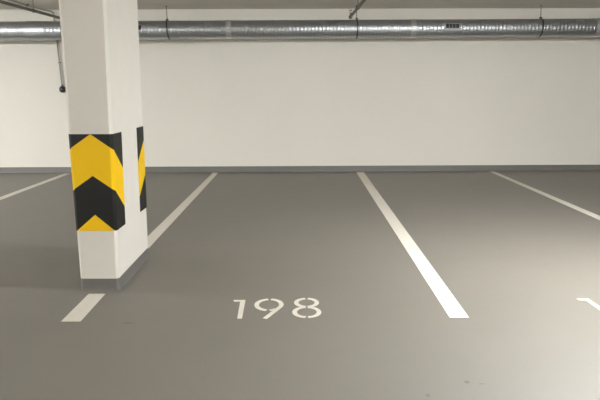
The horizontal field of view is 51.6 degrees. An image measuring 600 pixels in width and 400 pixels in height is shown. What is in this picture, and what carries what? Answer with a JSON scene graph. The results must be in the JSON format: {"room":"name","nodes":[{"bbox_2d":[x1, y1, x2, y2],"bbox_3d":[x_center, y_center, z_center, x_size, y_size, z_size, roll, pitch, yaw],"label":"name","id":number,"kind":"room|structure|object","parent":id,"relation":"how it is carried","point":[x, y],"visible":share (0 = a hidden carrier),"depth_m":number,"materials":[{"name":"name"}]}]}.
{"room":"parking garage","nodes":[
{"label":"parking garage","id":0,"kind":"room"},
{"bbox_2d":[0,171,599,399],"bbox_3d":[0.002,1.356,1.480,30.000,0.200,20.425,0,10,0],"label":"floor","id":1,"kind":"structure","parent":0,"point":[518,260],"depth_m":4.49,"materials":[{"name":"grey concrete"}]},
{"bbox_2d":[0,173,69,199],"bbox_3d":[-4.103,0.160,7.500,0.130,0.001,7.000,0,10,0],"label":"parking line","id":2,"kind":"object","parent":1,"relation":"on","point":[64,174],"visible":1,"depth_m":9.46,"materials":[{"name":"white paint"}]},
{"bbox_2d":[61,294,104,321],"bbox_3d":[-1.492,0.741,4.301,0.129,0.001,0.547,0,10,0],"label":"parking line","id":3,"kind":"object","parent":1,"relation":"on","point":[83,308],"visible":1,"depth_m":4.27,"materials":[{"name":"white paint"}]},
{"bbox_2d":[58,0,148,289],"bbox_3d":[-1.509,-0.787,4.863,0.348,2.805,0.948,0,10,0],"label":"pillar","id":4,"kind":"structure","parent":1,"relation":"on","point":[100,38],"depth_m":4.54,"materials":[{"name":"white paint"}]},
{"bbox_2d":[148,173,217,248],"bbox_3d":[-1.492,0.008,8.316,0.125,0.001,5.480,0,10,0],"label":"parking line","id":5,"kind":"object","parent":1,"relation":"on","point":[167,222],"visible":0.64,"depth_m":7.44,"materials":[{"name":"white paint"}]},
{"bbox_2d":[234,298,320,318],"bbox_3d":[-0.166,0.744,4.275,0.620,0.001,0.412,0,10,0],"label":"number","id":6,"kind":"object","parent":1,"relation":"on","point":[242,302],"visible":1,"depth_m":4.28,"materials":[{"name":"white paint"}]},
{"bbox_2d":[356,172,468,317],"bbox_3d":[1.061,0.139,7.586,0.134,0.001,7.105,0,10,0],"label":"parking line","id":7,"kind":"object","parent":1,"relation":"on","point":[443,294],"visible":1,"depth_m":5.43,"materials":[{"name":"white paint"}]},
{"bbox_2d":[489,171,599,219],"bbox_3d":[3.482,0.129,7.627,0.130,0.001,7.161,0,10,0],"label":"parking line","id":8,"kind":"object","parent":1,"relation":"on","point":[591,214],"visible":1,"depth_m":8.44,"materials":[{"name":"white paint"}]},
{"bbox_2d":[578,299,599,309],"bbox_3d":[2.033,0.741,4.277,0.086,0.001,0.363,0,10,-1],"label":"number","id":9,"kind":"object","parent":1,"relation":"on","point":[587,300],"depth_m":4.36,"materials":[{"name":"white paint"}]},
{"bbox_2d":[0,8,599,166],"bbox_3d":[0.000,-2.001,10.967,30.418,3.400,0.255,0,10,-2],"label":"wall","id":10,"kind":"structure","parent":0,"point":[528,100],"depth_m":10.88,"materials":[{"name":"white paint"}]},
{"bbox_2d":[0,165,599,173],"bbox_3d":[0.002,-0.553,11.084,30.012,0.108,0.034,0,10,-2],"label":"baseboard","id":11,"kind":"structure","parent":10,"relation":"attached to","point":[407,168],"depth_m":11.10,"materials":[{"name":"grey paint"}]},
{"bbox_2d":[0,0,599,9],"bbox_3d":[-0.002,-1.666,0.928,30.000,0.456,20.425,0,10,0],"label":"ceiling","id":12,"kind":"structure","parent":0,"point":[43,4],"depth_m":10.02,"materials":[{"name":"concrete"}]},
{"bbox_2d":[0,0,59,18],"bbox_3d":[-3.869,-2.208,5.605,0.064,0.250,8.822,0,10,1],"label":"pipe","id":13,"kind":"object","parent":12,"relation":"hanging from","point":[33,10],"visible":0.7,"depth_m":8.69,"materials":[{"name":"grey metal"}]},
{"bbox_2d":[9,0,65,92],"bbox_3d":[-4.189,-1.708,6.052,0.303,1.390,9.320,0,10,0],"label":"sensor","id":14,"kind":"object","parent":12,"relation":"hanging from","point":[62,89],"visible":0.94,"depth_m":10.57,"materials":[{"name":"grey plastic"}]},
{"bbox_2d":[165,6,170,39],"bbox_3d":[-2.168,-2.907,10.185,0.065,0.538,0.314,0,10,0],"label":"hanger","id":15,"kind":"object","parent":12,"relation":"hanging from","point":[165,6],"visible":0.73,"depth_m":10.11,"materials":[{"name":"grey metal"}]},
{"bbox_2d":[355,12,357,38],"bbox_3d":[0.935,-2.942,10.264,0.040,0.531,0.314,0,10,0],"label":"hanger","id":16,"kind":"object","parent":12,"relation":"hanging from","point":[356,18],"visible":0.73,"depth_m":10.20,"materials":[{"name":"grey metal"}]},
{"bbox_2d":[0,18,599,40],"bbox_3d":[0.249,-2.827,10.266,20.504,0.439,0.315,0,10,-2],"label":"ventilation duct","id":17,"kind":"object","parent":16,"relation":"hanging from","point":[411,28],"visible":0.88,"depth_m":10.16,"materials":[{"name":"metal"}]},
{"bbox_2d":[349,0,365,18],"bbox_3d":[0.830,-2.201,5.479,0.067,0.271,8.571,0,10,-1],"label":"pipe","id":18,"kind":"object","parent":12,"relation":"hanging from","point":[357,8],"visible":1,"depth_m":8.70,"materials":[{"name":"grey metal"}]},
{"bbox_2d":[536,5,543,37],"bbox_3d":[4.004,-2.977,10.342,0.050,0.525,0.314,0,10,0],"label":"hanger","id":19,"kind":"object","parent":12,"relation":"hanging from","point":[540,17],"visible":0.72,"depth_m":10.26,"materials":[{"name":"grey metal"}]}
]}

